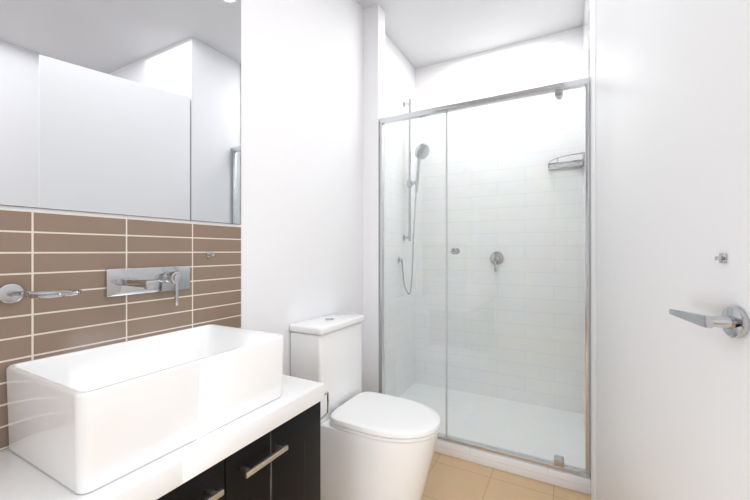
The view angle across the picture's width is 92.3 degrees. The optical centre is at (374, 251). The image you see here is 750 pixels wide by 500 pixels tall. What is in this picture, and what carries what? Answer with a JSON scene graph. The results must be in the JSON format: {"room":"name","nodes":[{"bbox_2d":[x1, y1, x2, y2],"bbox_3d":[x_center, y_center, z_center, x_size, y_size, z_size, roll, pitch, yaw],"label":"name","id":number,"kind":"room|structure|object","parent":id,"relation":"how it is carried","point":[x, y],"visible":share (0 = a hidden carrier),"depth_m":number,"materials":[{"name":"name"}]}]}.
{"room":"bathroom","nodes":[
{"label":"bathroom","id":0,"kind":"room"},
{"bbox_2d":[0,0,363,391],"bbox_3d":[-0.729,-0.200,1.281,0.100,2.800,4.560,0,0,28],"label":"wall","id":1,"kind":"structure","parent":0,"point":[302,161],"depth_m":1.82,"materials":[{"name":"white paint"}]},
{"bbox_2d":[0,209,240,450],"bbox_3d":[-0.946,0.188,0.765,0.008,0.575,1.645,0,0,28],"label":"tile backsplash","id":2,"kind":"structure","parent":1,"relation":"attached to","point":[41,251],"depth_m":1.03,"materials":[{"name":"brown tile"}]},
{"bbox_2d":[0,283,82,303],"bbox_3d":[-0.796,0.102,0.869,0.157,0.048,0.129,0,0,28],"label":"towel ring","id":3,"kind":"object","parent":2,"relation":"attached to","point":[10,293],"visible":1,"depth_m":0.86,"materials":[{"name":"silver metal"}]},
{"bbox_2d":[106,266,189,305],"bbox_3d":[-0.653,0.116,1.127,0.162,0.128,0.262,0,0,28],"label":"faucet","id":4,"kind":"object","parent":2,"relation":"attached to","point":[127,281],"depth_m":1.13,"materials":[{"name":"silver metal"}]},
{"bbox_2d":[206,252,214,257],"bbox_3d":[-0.611,0.014,1.342,0.031,0.020,0.020,0,0,28],"label":"hook","id":5,"kind":"object","parent":2,"relation":"attached to","point":[208,254],"visible":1,"depth_m":1.34,"materials":[{"name":"silver metal"}]},
{"bbox_2d":[0,0,240,224],"bbox_3d":[-0.994,-0.635,0.677,0.006,1.050,1.845,0,0,28],"label":"mirror","id":6,"kind":"object","parent":1,"relation":"attached to","point":[126,107],"visible":1,"depth_m":1.09,"materials":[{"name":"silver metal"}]},
{"bbox_2d":[364,4,384,393],"bbox_3d":[-0.004,-0.200,2.401,0.110,2.800,0.100,0,0,28],"label":"wall","id":7,"kind":"structure","parent":0,"point":[374,64],"depth_m":2.36,"materials":[{"name":"white paint"}]},
{"bbox_2d":[356,0,584,68],"bbox_3d":[0.459,-1.650,0.639,2.800,0.100,4.560,0,0,28],"label":"ceiling","id":8,"kind":"structure","parent":0,"point":[421,33],"depth_m":2.53,"materials":[{"name":"white paint"}]},
{"bbox_2d":[422,452,590,499],"bbox_3d":[0.459,1.250,0.639,2.800,0.100,4.560,0,0,28],"label":"floor","id":9,"kind":"structure","parent":0,"point":[451,478],"depth_m":1.84,"materials":[{"name":"tile"}]},
{"bbox_2d":[144,378,328,499],"bbox_3d":[-0.656,0.866,0.835,0.448,0.668,1.444,0,0,28],"label":"bathroom vanity","id":10,"kind":"object","parent":9,"relation":"on","point":[270,450],"depth_m":1.07,"materials":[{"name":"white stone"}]},
{"bbox_2d":[0,375,327,499],"bbox_3d":[-0.689,0.504,0.799,0.423,0.056,1.358,0,0,28],"label":"countertop","id":11,"kind":"structure","parent":10,"relation":"on","point":[20,479],"depth_m":0.82,"materials":[{"name":"white stone"}]},
{"bbox_2d":[6,324,283,493],"bbox_3d":[-0.592,0.375,1.025,0.376,0.199,0.570,0,0,28],"label":"basin","id":12,"kind":"object","parent":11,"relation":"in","point":[85,421],"visible":1,"depth_m":0.85,"materials":[{"name":"white ceramic"}]},
{"bbox_2d":[289,313,440,499],"bbox_3d":[-0.019,0.775,1.756,0.692,0.850,0.400,0,0,28],"label":"toilet","id":13,"kind":"object","parent":9,"relation":"on","point":[376,446],"visible":0.92,"depth_m":1.65,"materials":[{"name":"white ceramic"}]},
{"bbox_2d":[399,383,584,467],"bbox_3d":[0.730,1.177,2.515,1.292,0.045,0.800,0,0,28],"label":"shower base","id":14,"kind":"object","parent":9,"relation":"on","point":[413,393],"depth_m":2.43,"materials":[{"name":"ceramic"}]},
{"bbox_2d":[434,432,590,494],"bbox_3d":[0.565,1.163,2.093,1.182,0.075,0.100,0,0,28],"label":"shower curb","id":15,"kind":"object","parent":9,"relation":"on","point":[578,483],"visible":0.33,"depth_m":1.94,"materials":[{"name":"tile"}]},
{"bbox_2d":[379,77,589,477],"bbox_3d":[0.554,0.131,2.075,1.177,1.986,0.086,0,0,28],"label":"shower door","id":16,"kind":"structure","parent":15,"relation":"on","point":[557,89],"depth_m":1.99,"materials":[{"name":"clear glass"}]},
{"bbox_2d":[590,0,595,499],"bbox_3d":[1.218,-0.200,1.997,0.060,2.800,1.248,0,0,28],"label":"wall","id":17,"kind":"structure","parent":0,"point":[593,244],"depth_m":1.58,"materials":[{"name":"white paint"}]},
{"bbox_3d":[1.564,-0.200,2.576,2.700,2.800,0.100,0,0,28],"label":"wall","id":18,"kind":"structure","parent":0,"visible":0},
{"bbox_2d":[385,0,589,430],"bbox_3d":[0.730,-0.223,2.515,1.292,2.755,0.800,0,0,28],"label":"tiled wall","id":19,"kind":"structure","parent":18,"relation":"attached to","point":[557,57],"depth_m":2.81,"materials":[{"name":"white tile"}]},
{"bbox_2d":[398,99,428,294],"bbox_3d":[0.312,-0.441,2.855,0.216,1.578,0.168,0,0,28],"label":"shower rail","id":20,"kind":"object","parent":19,"relation":"attached to","point":[420,151],"visible":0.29,"depth_m":2.88,"materials":[{"name":"silver metal"}]},
{"bbox_2d":[490,252,503,271],"bbox_3d":[0.944,0.082,2.808,0.104,0.157,0.066,0,0,28],"label":"shower mixer","id":21,"kind":"object","parent":19,"relation":"attached to","point":[499,256],"depth_m":2.81,"materials":[{"name":"silver metal"}]},
{"bbox_2d":[548,152,583,169],"bbox_3d":[1.327,-0.622,2.512,0.223,0.054,0.223,0,0,28],"label":"shower shelf","id":22,"kind":"object","parent":19,"relation":"attached to","point":[565,166],"depth_m":2.52,"materials":[{"name":"silver metal"}]},
{"bbox_3d":[1.518,-0.200,1.176,1.248,2.800,0.088,0,0,28],"label":"wall","id":23,"kind":"structure","parent":0,"visible":0},
{"bbox_2d":[596,0,749,499],"bbox_3d":[0.819,0.025,1.051,0.157,2.330,0.830,0,0,13],"label":"door","id":24,"kind":"structure","parent":23,"relation":"in","point":[672,249],"depth_m":0.93,"materials":[{"name":"white paint"}]}
]}

